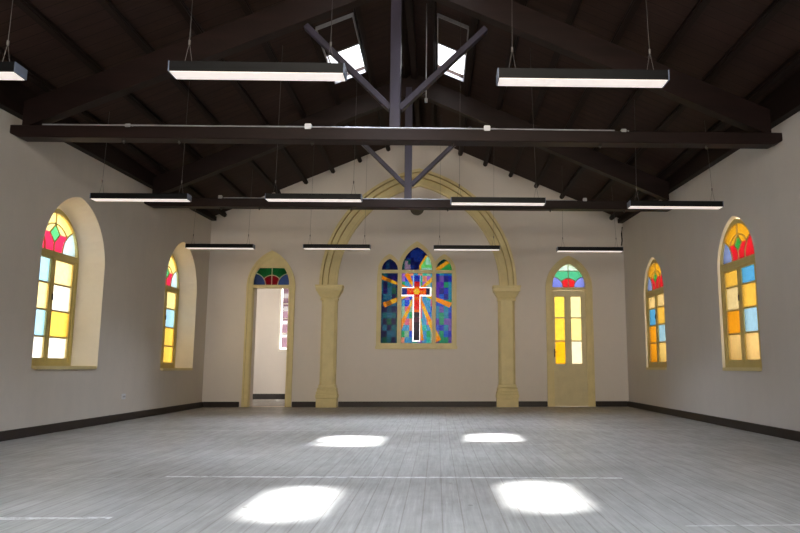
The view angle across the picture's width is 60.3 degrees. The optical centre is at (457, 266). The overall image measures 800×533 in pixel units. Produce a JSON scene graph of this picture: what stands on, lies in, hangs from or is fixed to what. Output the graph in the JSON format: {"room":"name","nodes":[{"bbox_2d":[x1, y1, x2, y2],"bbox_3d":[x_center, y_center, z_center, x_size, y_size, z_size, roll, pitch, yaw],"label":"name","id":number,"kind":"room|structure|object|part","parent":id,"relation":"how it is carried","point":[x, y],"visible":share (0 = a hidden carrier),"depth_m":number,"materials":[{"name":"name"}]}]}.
{"room":"community hall","nodes":[
{"label":"community hall","id":0,"kind":"room"},
{"bbox_2d":[0,109,210,430],"bbox_3d":[-4.972,-0.287,5.403,0.380,3.931,17.500,0,-8,-2],"label":"wall","id":1,"kind":"structure","parent":0,"point":[126,248],"depth_m":9.38,"materials":[{"name":"paint"}]},
{"bbox_2d":[31,208,96,368],"bbox_3d":[-5.035,0.267,8.687,0.365,2.050,1.410,0,-8,-2],"label":"window","id":2,"kind":"structure","parent":1,"relation":"in","point":[58,277],"depth_m":8.81,"materials":[{"name":"multicoloured glass"}]},
{"bbox_3d":[-5.164,0.488,8.380,0.001,1.255,0.446,0,-8,-2],"label":"glass","id":3,"kind":"part","parent":2,"relation":"part of","materials":[{"name":"multicoloured glass"}]},
{"bbox_3d":[-5.165,0.498,8.379,0.038,1.325,0.526,0,-8,-2],"label":"casement sash","id":4,"kind":"part","parent":2,"relation":"part of","materials":[{"name":"multicoloured glass"}]},
{"bbox_3d":[-5.172,-0.436,8.786,0.001,0.491,1.060,0,-8,-2],"label":"fan glass","id":5,"kind":"part","parent":2,"relation":"part of","materials":[{"name":"multicoloured glass"}]},
{"bbox_3d":[-5.180,0.565,8.908,0.001,1.255,0.446,0,-8,-2],"label":"glass","id":6,"kind":"part","parent":2,"relation":"part of","materials":[{"name":"multicoloured glass"}]},
{"bbox_3d":[-5.181,0.575,8.907,0.038,1.325,0.526,0,-8,-2],"label":"casement sash","id":7,"kind":"part","parent":2,"relation":"part of","materials":[{"name":"multicoloured glass"}]},
{"bbox_3d":[-5.022,1.260,8.541,0.340,0.043,1.410,0,-8,-2],"label":"sill","id":8,"kind":"part","parent":2,"relation":"part of","materials":[{"name":"beige paint"}]},
{"bbox_2d":[0,402,202,441],"bbox_3d":[-4.767,1.484,5.123,0.030,0.105,16.850,0,-8,-2],"label":"baseboard","id":9,"kind":"structure","parent":1,"relation":"attached to","point":[6,435],"depth_m":8.98,"materials":[{"name":"paint"}]},
{"bbox_2d":[0,80,216,220],"bbox_3d":[-4.732,-2.036,5.642,0.100,0.421,16.850,0,-8,-2],"label":"trim","id":10,"kind":"structure","parent":1,"relation":"attached to","point":[13,94],"depth_m":9.06,"materials":[{"name":"brown wood"}]},
{"bbox_2d":[160,254,192,370],"bbox_3d":[-5.145,0.772,12.320,0.365,2.170,1.410,0,-8,-2],"label":"window","id":11,"kind":"structure","parent":1,"relation":"in","point":[171,300],"depth_m":12.60,"materials":[{"name":"multicoloured glass"}]},
{"bbox_3d":[-5.275,1.046,12.006,0.038,1.355,0.526,0,-8,-2],"label":"casement sash","id":12,"kind":"part","parent":11,"relation":"part of","materials":[{"name":"glass"}]},
{"bbox_3d":[-5.290,1.114,12.535,0.001,1.285,0.446,0,-8,-2],"label":"glass","id":13,"kind":"part","parent":11,"relation":"part of","materials":[{"name":"yellow glass"}]},
{"bbox_3d":[-5.290,0.754,12.318,0.075,2.135,1.170,0,-8,-2],"label":"frame","id":14,"kind":"part","parent":11,"relation":"part of","materials":[{"name":"yellow paint"}]},
{"bbox_3d":[-5.291,1.124,12.534,0.038,1.355,0.526,0,-8,-2],"label":"casement sash","id":15,"kind":"part","parent":11,"relation":"part of","materials":[{"name":"glass"}]},
{"bbox_3d":[-5.282,0.053,12.422,0.001,0.581,1.060,0,-8,-2],"label":"fan glass","id":16,"kind":"part","parent":11,"relation":"part of","materials":[{"name":"multicoloured glass"}]},
{"bbox_3d":[-5.132,1.824,12.166,0.340,0.043,1.410,0,-8,-2],"label":"sill","id":17,"kind":"part","parent":11,"relation":"part of","materials":[{"name":"beige paint"}]},
{"bbox_2d":[10,0,782,148],"bbox_3d":[-0.611,-2.445,7.753,8.500,2.245,0.180,0,-8,-2],"label":"roof truss","id":18,"kind":"object","parent":1,"relation":"attached to","point":[288,16],"visible":0.99,"depth_m":7.63,"materials":[{"name":"wood"}]},
{"bbox_2d":[42,123,628,131],"bbox_3d":[-1.303,-1.530,7.527,6.410,0.064,0.060,0,-8,-2],"label":"cable conduit","id":19,"kind":"object","parent":18,"relation":"on","point":[307,125],"visible":1,"depth_m":7.52,"materials":[{"name":"metal"}]},
{"bbox_3d":[-0.701,-2.413,7.746,0.116,1.850,0.150,0,-8,-2],"label":"king post","id":20,"kind":"part","parent":18,"relation":"part of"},
{"bbox_2d":[144,75,672,212],"bbox_3d":[-0.713,-2.023,11.137,8.500,2.295,0.180,0,-8,-2],"label":"roof truss","id":21,"kind":"object","parent":1,"relation":"attached to","point":[352,109],"visible":0.87,"depth_m":11.04,"materials":[{"name":"metal"}]},
{"bbox_2d":[218,195,586,200],"bbox_3d":[-0.861,-1.084,10.923,5.860,0.055,0.050,0,-8,-2],"label":"cable conduit","id":22,"kind":"object","parent":21,"relation":"on","point":[219,196],"visible":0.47,"depth_m":10.91,"materials":[{"name":"metal"}]},
{"bbox_3d":[-0.803,-1.991,11.129,0.116,1.900,0.150,0,-8,-2],"label":"king post","id":23,"kind":"part","parent":21,"relation":"part of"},
{"bbox_2d":[253,288,286,393],"bbox_3d":[-4.410,1.621,17.198,3.600,3.350,0.250,0,-8,-2],"label":"wall","id":24,"kind":"structure","parent":0,"point":[269,364],"depth_m":17.00,"materials":[{"name":"white paint"}]},
{"bbox_2d":[253,394,284,398],"bbox_3d":[-4.361,2.974,15.337,3.600,0.130,3.040,0,-8,-2],"label":"baseboard","id":25,"kind":"structure","parent":24,"relation":"attached to","point":[255,396],"depth_m":16.80,"materials":[{"name":"paint"}]},
{"bbox_2d":[278,289,288,351],"bbox_3d":[-4.117,1.314,17.136,0.700,1.620,0.080,0,-8,-2],"label":"window","id":26,"kind":"structure","parent":24,"relation":"in","point":[284,312],"depth_m":17.11,"materials":[{"name":"white paint"}]},
{"bbox_3d":[-4.117,1.299,17.138,0.560,1.490,0.001,0,-8,-2],"label":"glass","id":27,"kind":"part","parent":26,"relation":"part of","materials":[{"name":"white glass"}]},
{"bbox_2d":[0,399,799,532],"bbox_3d":[-1.105,1.885,7.071,10.210,0.120,21.200,0,-8,-2],"label":"floor","id":28,"kind":"structure","parent":0,"point":[203,469],"depth_m":5.05,"materials":[{"name":"grey wood"}]},
{"bbox_2d":[0,0,799,217],"bbox_3d":[-0.575,-2.849,6.621,10.260,2.266,19.500,0,-8,-2],"label":"ceiling","id":29,"kind":"structure","parent":0,"point":[721,23],"depth_m":9.09,"materials":[{"name":"brown wood"}]},
{"bbox_2d":[0,0,27,79],"bbox_3d":[-3.601,-2.181,4.813,1.200,1.767,0.140,0,-8,-2],"label":"pendant light","id":30,"kind":"object","parent":29,"relation":"hanging from","point":[9,70],"visible":1,"depth_m":4.69,"materials":[{"name":"white"}]},
{"bbox_2d":[0,72,23,79],"bbox_3d":[-3.601,-1.309,4.684,1.176,0.004,0.128,0,-8,-2],"label":"diffuser","id":31,"kind":"object","parent":30,"relation":"attached to","point":[3,75],"depth_m":4.70,"materials":[{"name":"white plastic"}]},
{"bbox_2d":[0,47,226,216],"bbox_3d":[-4.522,-2.285,5.695,0.103,0.111,16.870,0,-8,-2],"label":"purlin","id":32,"kind":"object","parent":29,"relation":"attached to","point":[32,76],"visible":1,"depth_m":8.61,"materials":[{"name":"brown wood"}]},
{"bbox_2d":[11,0,246,196],"bbox_3d":[-3.992,-2.508,5.744,0.103,0.111,16.870,0,-8,-2],"label":"purlin","id":33,"kind":"object","parent":29,"relation":"attached to","point":[26,6],"visible":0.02,"depth_m":7.37,"materials":[{"name":"brown wood"}]},
{"bbox_2d":[90,81,191,201],"bbox_3d":[-3.961,-1.605,8.671,1.200,1.575,0.140,0,-8,-2],"label":"pendant light","id":34,"kind":"object","parent":29,"relation":"hanging from","point":[132,197],"visible":0.96,"depth_m":8.50,"materials":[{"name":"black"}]},
{"bbox_2d":[91,198,189,201],"bbox_3d":[-3.961,-0.828,8.557,1.176,0.004,0.128,0,-8,-2],"label":"diffuser","id":35,"kind":"object","parent":34,"relation":"attached to","point":[95,199],"depth_m":8.51,"materials":[{"name":"white plastic"}]},
{"bbox_2d":[97,0,280,192],"bbox_3d":[-3.442,-2.740,5.795,0.103,0.111,16.870,0,-8,-2],"label":"purlin","id":36,"kind":"object","parent":29,"relation":"attached to","point":[114,12],"visible":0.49,"depth_m":8.43,"materials":[{"name":"brown wood"}]},
{"bbox_2d":[185,171,254,248],"bbox_3d":[-4.252,-1.042,12.361,1.200,1.461,0.140,0,-8,-2],"label":"pendant light","id":37,"kind":"object","parent":29,"relation":"hanging from","point":[188,246],"visible":0.96,"depth_m":12.20,"materials":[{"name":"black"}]},
{"bbox_2d":[187,248,252,248],"bbox_3d":[-4.252,-0.321,12.255,1.176,0.004,0.128,0,-8,-2],"label":"diffuser","id":38,"kind":"object","parent":37,"relation":"attached to","point":[187,248],"depth_m":12.24,"materials":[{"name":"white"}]},
{"bbox_2d":[171,0,307,183],"bbox_3d":[-2.893,-2.971,5.846,0.103,0.111,16.870,0,-8,-2],"label":"purlin","id":39,"kind":"object","parent":29,"relation":"attached to","point":[181,6],"visible":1,"depth_m":9.49,"materials":[{"name":"brown wood"}]},
{"bbox_2d":[168,0,346,80],"bbox_3d":[-1.382,-2.655,4.950,1.200,2.700,0.140,0,-8,-2],"label":"pendant light","id":40,"kind":"object","parent":29,"relation":"hanging from","point":[202,70],"visible":1,"depth_m":4.70,"materials":[{"name":"white"}]},
{"bbox_2d":[170,71,344,80],"bbox_3d":[-1.382,-1.321,4.754,1.176,0.004,0.128,0,-8,-2],"label":"diffuser","id":41,"kind":"object","parent":40,"relation":"attached to","point":[202,75],"depth_m":4.74,"materials":[{"name":"white plastic"}]},
{"bbox_2d":[238,0,334,172],"bbox_3d":[-2.343,-3.203,5.896,0.103,0.111,16.870,0,-8,-2],"label":"purlin","id":42,"kind":"object","parent":29,"relation":"attached to","point":[244,4],"visible":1,"depth_m":9.90,"materials":[{"name":"brown wood"}]},
{"bbox_2d":[265,29,362,201],"bbox_3d":[-1.811,-2.003,8.795,1.200,2.373,0.140,0,-8,-2],"label":"pendant light","id":43,"kind":"object","parent":29,"relation":"hanging from","point":[270,197],"visible":1,"depth_m":8.57,"materials":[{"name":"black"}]},
{"bbox_2d":[266,199,360,201],"bbox_3d":[-1.811,-0.831,8.622,1.176,0.004,0.128,0,-8,-2],"label":"diffuser","id":44,"kind":"object","parent":43,"relation":"attached to","point":[269,200],"depth_m":8.61,"materials":[{"name":"white plastic"}]},
{"bbox_2d":[309,24,361,162],"bbox_3d":[-1.793,-3.435,5.947,0.103,0.111,16.870,0,-8,-2],"label":"purlin","id":45,"kind":"object","parent":29,"relation":"attached to","point":[317,47],"visible":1,"depth_m":10.44,"materials":[{"name":"brown wood"}]},
{"bbox_2d":[303,157,370,249],"bbox_3d":[-2.174,-1.476,12.488,1.200,2.352,0.140,0,-8,-2],"label":"pendant light","id":46,"kind":"object","parent":29,"relation":"hanging from","point":[308,246],"visible":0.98,"depth_m":12.26,"materials":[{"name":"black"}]},
{"bbox_2d":[304,248,369,249],"bbox_3d":[-2.174,-0.315,12.317,1.176,0.004,0.128,0,-8,-2],"label":"diffuser","id":47,"kind":"object","parent":46,"relation":"attached to","point":[304,248],"depth_m":12.27,"materials":[{"name":"white plastic"}]},
{"bbox_2d":[315,13,366,83],"bbox_3d":[-1.621,-3.077,9.699,0.510,0.331,1.716,0,-8,-2],"label":"skylight","id":48,"kind":"object","parent":29,"relation":"attached to","point":[344,35],"visible":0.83,"depth_m":9.21,"materials":[{"name":"metal"}]},
{"bbox_2d":[353,6,390,150],"bbox_3d":[-1.209,-3.681,6.001,0.103,0.111,16.870,0,-8,-2],"label":"purlin","id":49,"kind":"object","parent":29,"relation":"attached to","point":[357,11],"visible":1,"depth_m":9.89,"materials":[{"name":"brown wood"}]},
{"bbox_2d":[401,14,413,126],"bbox_3d":[-0.704,-3.894,6.048,0.103,0.111,16.870,0,-8,-2],"label":"purlin","id":50,"kind":"object","parent":29,"relation":"attached to","point":[404,66],"visible":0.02,"depth_m":10.51,"materials":[{"name":"brown wood"}]},
{"bbox_2d":[405,0,420,127],"bbox_3d":[-0.554,-3.905,6.054,0.100,0.160,16.870,0,-8,-2],"label":"ridge beam","id":51,"kind":"structure","parent":29,"relation":"attached to","point":[409,8],"depth_m":10.13,"materials":[{"name":"brown wood"}]},
{"bbox_2d":[428,0,436,127],"bbox_3d":[-0.244,-3.824,6.051,0.103,0.111,16.870,0,-8,-2],"label":"purlin","id":52,"kind":"object","parent":29,"relation":"attached to","point":[432,4],"visible":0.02,"depth_m":9.91,"materials":[{"name":"brown wood"}]},
{"bbox_2d":[424,4,427,102],"bbox_3d":[-0.405,-2.745,8.785,0.042,1.340,0.044,0,-8,-2],"label":"rod","id":53,"kind":"object","parent":52,"relation":"hanging from","point":[426,98],"visible":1,"depth_m":8.77,"materials":[{"name":"metal"}]},
{"bbox_2d":[437,13,468,81],"bbox_3d":[-0.092,-3.192,10.020,0.455,0.308,1.726,0,-8,-2],"label":"skylight","id":54,"kind":"object","parent":29,"relation":"attached to","point":[450,31],"visible":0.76,"depth_m":9.53,"materials":[{"name":"metal"}]},
{"bbox_2d":[433,161,499,250],"bbox_3d":[0.157,-1.562,12.572,1.200,2.556,0.140,0,-8,-2],"label":"pendant light","id":55,"kind":"object","parent":29,"relation":"hanging from","point":[435,247],"visible":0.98,"depth_m":12.33,"materials":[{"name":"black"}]},
{"bbox_2d":[434,249,498,250],"bbox_3d":[0.157,-0.300,12.386,1.176,0.004,0.128,0,-8,-2],"label":"diffuser","id":56,"kind":"object","parent":55,"relation":"attached to","point":[434,249],"depth_m":12.34,"materials":[{"name":"white plastic"}]},
{"bbox_2d":[458,17,478,155],"bbox_3d":[0.306,-3.587,6.033,0.103,0.111,16.870,0,-8,-2],"label":"purlin","id":57,"kind":"object","parent":29,"relation":"attached to","point":[474,22],"visible":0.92,"depth_m":10.18,"materials":[{"name":"brown wood"}]},
{"bbox_2d":[451,39,545,205],"bbox_3d":[0.507,-2.029,8.869,1.200,2.507,0.140,0,-8,-2],"label":"pendant light","id":58,"kind":"object","parent":29,"relation":"hanging from","point":[502,201],"visible":0.99,"depth_m":8.63,"materials":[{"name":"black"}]},
{"bbox_2d":[452,202,544,205],"bbox_3d":[0.507,-0.791,8.687,1.176,0.004,0.128,0,-8,-2],"label":"diffuser","id":59,"kind":"object","parent":58,"relation":"attached to","point":[453,203],"depth_m":8.64,"materials":[{"name":"white plastic"}]},
{"bbox_2d":[483,0,527,166],"bbox_3d":[0.826,-3.364,6.016,0.103,0.111,16.870,0,-8,-2],"label":"purlin","id":60,"kind":"object","parent":29,"relation":"attached to","point":[514,40],"visible":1,"depth_m":9.61,"materials":[{"name":"brown wood"}]},
{"bbox_2d":[508,0,581,176],"bbox_3d":[1.355,-3.136,5.998,0.103,0.111,16.870,0,-8,-2],"label":"purlin","id":61,"kind":"object","parent":29,"relation":"attached to","point":[575,5],"visible":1,"depth_m":9.84,"materials":[{"name":"brown wood"}]},
{"bbox_2d":[496,4,669,87],"bbox_3d":[0.872,-2.468,4.991,1.200,2.383,0.140,0,-8,-2],"label":"pendant light","id":62,"kind":"object","parent":29,"relation":"hanging from","point":[515,76],"visible":1,"depth_m":4.76,"materials":[{"name":"white"}]},
{"bbox_2d":[498,78,667,87],"bbox_3d":[0.872,-1.292,4.818,1.176,0.004,0.128,0,-8,-2],"label":"diffuser","id":63,"kind":"object","parent":62,"relation":"attached to","point":[553,82],"depth_m":4.81,"materials":[{"name":"white plastic"}]},
{"bbox_2d":[534,0,641,187],"bbox_3d":[1.885,-2.908,5.981,0.103,0.111,16.870,0,-8,-2],"label":"purlin","id":64,"kind":"object","parent":29,"relation":"attached to","point":[635,4],"visible":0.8,"depth_m":9.30,"materials":[{"name":"brown wood"}]},
{"bbox_2d":[556,196,622,251],"bbox_3d":[2.395,-1.068,12.567,1.200,1.611,0.140,0,-8,-2],"label":"pendant light","id":65,"kind":"object","parent":29,"relation":"hanging from","point":[558,249],"visible":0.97,"depth_m":12.39,"materials":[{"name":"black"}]},
{"bbox_2d":[557,251,621,251],"bbox_3d":[2.395,-0.273,12.450,1.176,0.004,0.128,0,-8,-2],"label":"diffuser","id":66,"kind":"object","parent":65,"relation":"attached to","point":[557,251],"depth_m":12.44,"materials":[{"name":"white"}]},
{"bbox_2d":[560,0,710,198],"bbox_3d":[2.415,-2.680,5.964,0.103,0.111,16.870,0,-8,-2],"label":"purlin","id":67,"kind":"object","parent":29,"relation":"attached to","point":[701,5],"visible":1,"depth_m":7.77,"materials":[{"name":"brown wood"}]},
{"bbox_2d":[627,100,723,208],"bbox_3d":[2.774,-1.461,8.854,1.200,1.438,0.140,0,-8,-2],"label":"pendant light","id":68,"kind":"object","parent":29,"relation":"hanging from","point":[632,204],"visible":0.98,"depth_m":8.69,"materials":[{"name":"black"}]},
{"bbox_2d":[628,206,721,208],"bbox_3d":[2.774,-0.751,8.750,1.176,0.004,0.128,0,-8,-2],"label":"diffuser","id":69,"kind":"object","parent":68,"relation":"attached to","point":[629,207],"depth_m":8.73,"materials":[{"name":"white plastic"}]},
{"bbox_2d":[590,0,789,200],"bbox_3d":[2.945,-2.453,5.946,0.103,0.111,16.870,0,-8,-2],"label":"purlin","id":70,"kind":"object","parent":29,"relation":"attached to","point":[775,6],"visible":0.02,"depth_m":7.35,"materials":[{"name":"brown wood"}]},
{"bbox_2d":[609,49,799,219],"bbox_3d":[3.444,-2.238,5.930,0.103,0.111,16.870,0,-8,-2],"label":"purlin","id":71,"kind":"object","parent":29,"relation":"attached to","point":[793,61],"visible":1,"depth_m":7.83,"materials":[{"name":"brown wood"}]},
{"bbox_2d":[202,145,628,406],"bbox_3d":[-0.811,0.080,14.146,9.220,5.750,0.350,0,-8,-2],"label":"wall","id":72,"kind":"structure","parent":0,"point":[468,372],"depth_m":13.92,"materials":[{"name":"white paint"}]},
{"bbox_2d":[241,251,294,406],"bbox_3d":[-3.771,1.227,13.733,0.966,3.119,0.155,0,-8,-2],"label":"door frame","id":73,"kind":"structure","parent":72,"relation":"in","point":[275,272],"depth_m":13.76,"materials":[{"name":"beige paint"}]},
{"bbox_3d":[-3.769,0.406,13.799,0.720,0.045,0.025,0,-8,-2],"label":"transom moulding","id":74,"kind":"part","parent":73,"relation":"part of","materials":[{"name":"beige paint"}]},
{"bbox_3d":[-3.771,0.205,13.881,0.720,0.346,0.001,0,-8,-2],"label":"fan glass","id":75,"kind":"part","parent":73,"relation":"part of","materials":[{"name":"multicoloured glass"}]},
{"bbox_2d":[203,401,627,406],"bbox_3d":[-0.806,2.726,13.565,8.400,0.105,0.030,0,-8,-2],"label":"baseboard","id":76,"kind":"structure","parent":72,"relation":"attached to","point":[374,403],"depth_m":13.56,"materials":[{"name":"paint"}]},
{"bbox_2d":[375,241,456,348],"bbox_3d":[-0.836,0.574,13.896,1.640,2.190,0.120,0,-8,-2],"label":"window","id":77,"kind":"structure","parent":72,"relation":"in","point":[417,294],"depth_m":13.88,"materials":[{"name":"multicoloured glass"}]},
{"bbox_3d":[-1.389,0.698,13.881,0.347,1.720,0.001,0,-8,-2],"label":"stained glass","id":78,"kind":"part","parent":77,"relation":"part of","materials":[{"name":"multicoloured glass"}]},
{"bbox_3d":[-0.835,1.621,13.711,1.640,0.065,0.060,0,-8,-2],"label":"sill","id":79,"kind":"part","parent":77,"relation":"part of","materials":[{"name":"beige paint"}]},
{"bbox_3d":[-0.836,0.577,13.915,0.637,1.970,0.001,0,-8,-2],"label":"stained glass","id":80,"kind":"part","parent":77,"relation":"part of","materials":[{"name":"multicoloured glass"}]},
{"bbox_3d":[-0.288,0.703,13.914,0.341,1.720,0.001,0,-8,-2],"label":"stained glass","id":81,"kind":"part","parent":77,"relation":"part of","materials":[{"name":"multicoloured glass"}]},
{"bbox_2d":[410,210,423,214],"bbox_3d":[-0.845,-1.202,14.124,0.290,0.290,0.065,0,-8,-2],"label":"round plaque","id":82,"kind":"object","parent":72,"relation":"attached to","point":[415,212],"visible":0.37,"depth_m":14.09,"materials":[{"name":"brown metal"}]},
{"bbox_2d":[315,168,520,407],"bbox_3d":[-0.792,0.371,13.790,4.100,4.830,0.265,0,-8,-2],"label":"arch","id":83,"kind":"object","parent":72,"relation":"attached to","point":[328,289],"visible":0.8,"depth_m":13.76,"materials":[{"name":"beige paint"}]},
{"bbox_3d":[-0.799,-0.808,14.016,3.970,2.430,0.160,0,-8,-2],"label":"arch moulding","id":84,"kind":"part","parent":83,"relation":"part of","materials":[{"name":"beige paint"}]},
{"bbox_2d":[545,256,595,406],"bbox_3d":[2.262,1.293,13.905,0.950,3.039,0.158,0,-8,-2],"label":"door","id":85,"kind":"structure","parent":72,"relation":"in","point":[569,297],"depth_m":13.86,"materials":[{"name":"beige paint"}]},
{"bbox_3d":[2.067,1.290,13.901,0.210,1.365,0.001,0,-8,-2],"label":"glass","id":86,"kind":"part","parent":85,"relation":"part of","materials":[{"name":"yellow glass"}]},
{"bbox_3d":[2.105,2.559,13.683,0.255,0.330,0.021,0,-8,-2],"label":"raised panel","id":87,"kind":"part","parent":85,"relation":"part of","materials":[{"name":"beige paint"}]},
{"bbox_3d":[2.263,0.462,13.973,0.670,0.045,0.025,0,-8,-2],"label":"transom moulding","id":88,"kind":"part","parent":85,"relation":"part of","materials":[{"name":"beige paint"}]},
{"bbox_3d":[2.262,0.192,14.066,0.670,0.485,0.001,0,-8,-2],"label":"fan glass","id":89,"kind":"part","parent":85,"relation":"part of","materials":[{"name":"multicoloured glass"}]},
{"bbox_3d":[2.255,2.139,13.749,0.555,0.120,0.021,0,-8,-2],"label":"raised panel","id":90,"kind":"part","parent":85,"relation":"part of","materials":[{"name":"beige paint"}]},
{"bbox_3d":[2.255,2.293,13.727,0.555,0.090,0.021,0,-8,-2],"label":"raised panel","id":91,"kind":"part","parent":85,"relation":"part of","materials":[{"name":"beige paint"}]},
{"bbox_3d":[2.401,1.291,13.911,0.218,1.365,0.001,0,-8,-2],"label":"glass","id":92,"kind":"part","parent":85,"relation":"part of","materials":[{"name":"glass"}]},
{"bbox_3d":[2.403,2.561,13.692,0.260,0.330,0.021,0,-8,-2],"label":"raised panel","id":93,"kind":"part","parent":85,"relation":"part of","materials":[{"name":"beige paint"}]},
{"bbox_2d":[623,111,799,430],"bbox_3d":[3.864,-0.248,5.665,0.380,3.931,17.500,0,-8,-2],"label":"wall","id":94,"kind":"structure","parent":0,"point":[760,188],"depth_m":9.36,"materials":[{"name":"paint"}]},
{"bbox_2d":[645,259,666,369],"bbox_3d":[3.517,0.841,12.138,0.120,1.960,1.090,0,-8,-2],"label":"window","id":95,"kind":"structure","parent":94,"relation":"in","point":[655,314],"depth_m":12.19,"materials":[{"name":"multicoloured glass"}]},
{"bbox_3d":[3.525,1.144,12.343,0.038,1.240,0.486,0,-8,-2],"label":"casement sash","id":96,"kind":"part","parent":95,"relation":"part of","materials":[{"name":"orange glass"}]},
{"bbox_3d":[3.524,1.134,12.345,0.001,1.170,0.406,0,-8,-2],"label":"glass","id":97,"kind":"part","parent":95,"relation":"part of","materials":[{"name":"multicoloured glass"}]},
{"bbox_3d":[3.532,0.173,12.237,0.001,0.471,0.980,0,-8,-2],"label":"fan glass","id":98,"kind":"part","parent":95,"relation":"part of","materials":[{"name":"multicoloured glass"}]},
{"bbox_3d":[3.504,1.789,11.998,0.095,0.043,1.090,0,-8,-2],"label":"sill","id":99,"kind":"part","parent":95,"relation":"part of","materials":[{"name":"beige paint"}]},
{"bbox_3d":[3.540,1.072,11.855,0.038,1.240,0.486,0,-8,-2],"label":"casement sash","id":100,"kind":"part","parent":95,"relation":"part of","materials":[{"name":"multicoloured glass"}]},
{"bbox_3d":[3.539,1.062,11.856,0.001,1.170,0.406,0,-8,-2],"label":"glass","id":101,"kind":"part","parent":95,"relation":"part of","materials":[{"name":"multicoloured glass"}]},
{"bbox_2d":[618,70,799,222],"bbox_3d":[3.625,-1.999,5.890,0.100,0.421,16.850,0,-8,-2],"label":"trim","id":102,"kind":"structure","parent":94,"relation":"attached to","point":[783,103],"depth_m":8.80,"materials":[{"name":"brown wood"}]},
{"bbox_2d":[628,401,799,441],"bbox_3d":[3.660,1.521,5.373,0.030,0.105,16.850,0,-8,-2],"label":"baseboard","id":103,"kind":"structure","parent":94,"relation":"attached to","point":[794,435],"depth_m":8.98,"materials":[{"name":"paint"}]},
{"bbox_2d":[720,219,761,370],"bbox_3d":[3.618,0.348,8.785,0.120,1.960,1.090,0,-8,-2],"label":"window","id":104,"kind":"structure","parent":94,"relation":"in","point":[741,330],"depth_m":8.80,"materials":[{"name":"multicoloured glass"}]},
{"bbox_3d":[3.627,0.651,8.991,0.038,1.240,0.486,0,-8,-2],"label":"casement sash","id":105,"kind":"part","parent":104,"relation":"part of","materials":[{"name":"multicoloured glass"}]},
{"bbox_3d":[3.626,0.641,8.992,0.001,1.170,0.406,0,-8,-2],"label":"glass","id":106,"kind":"part","parent":104,"relation":"part of","materials":[{"name":"glass"}]},
{"bbox_3d":[3.633,-0.321,8.884,0.001,0.471,0.980,0,-8,-2],"label":"fan glass","id":107,"kind":"part","parent":104,"relation":"part of","materials":[{"name":"multicoloured glass"}]},
{"bbox_3d":[3.606,1.296,8.646,0.095,0.043,1.090,0,-8,-2],"label":"sill","id":108,"kind":"part","parent":104,"relation":"part of","materials":[{"name":"beige paint"}]},
{"bbox_3d":[3.642,0.579,8.502,0.038,1.240,0.486,0,-8,-2],"label":"casement sash","id":109,"kind":"part","parent":104,"relation":"part of","materials":[{"name":"multicoloured glass"}]},
{"bbox_3d":[3.641,0.569,8.504,0.001,1.170,0.406,0,-8,-2],"label":"glass","id":110,"kind":"part","parent":104,"relation":"part of","materials":[{"name":"multicoloured glass"}]}
]}

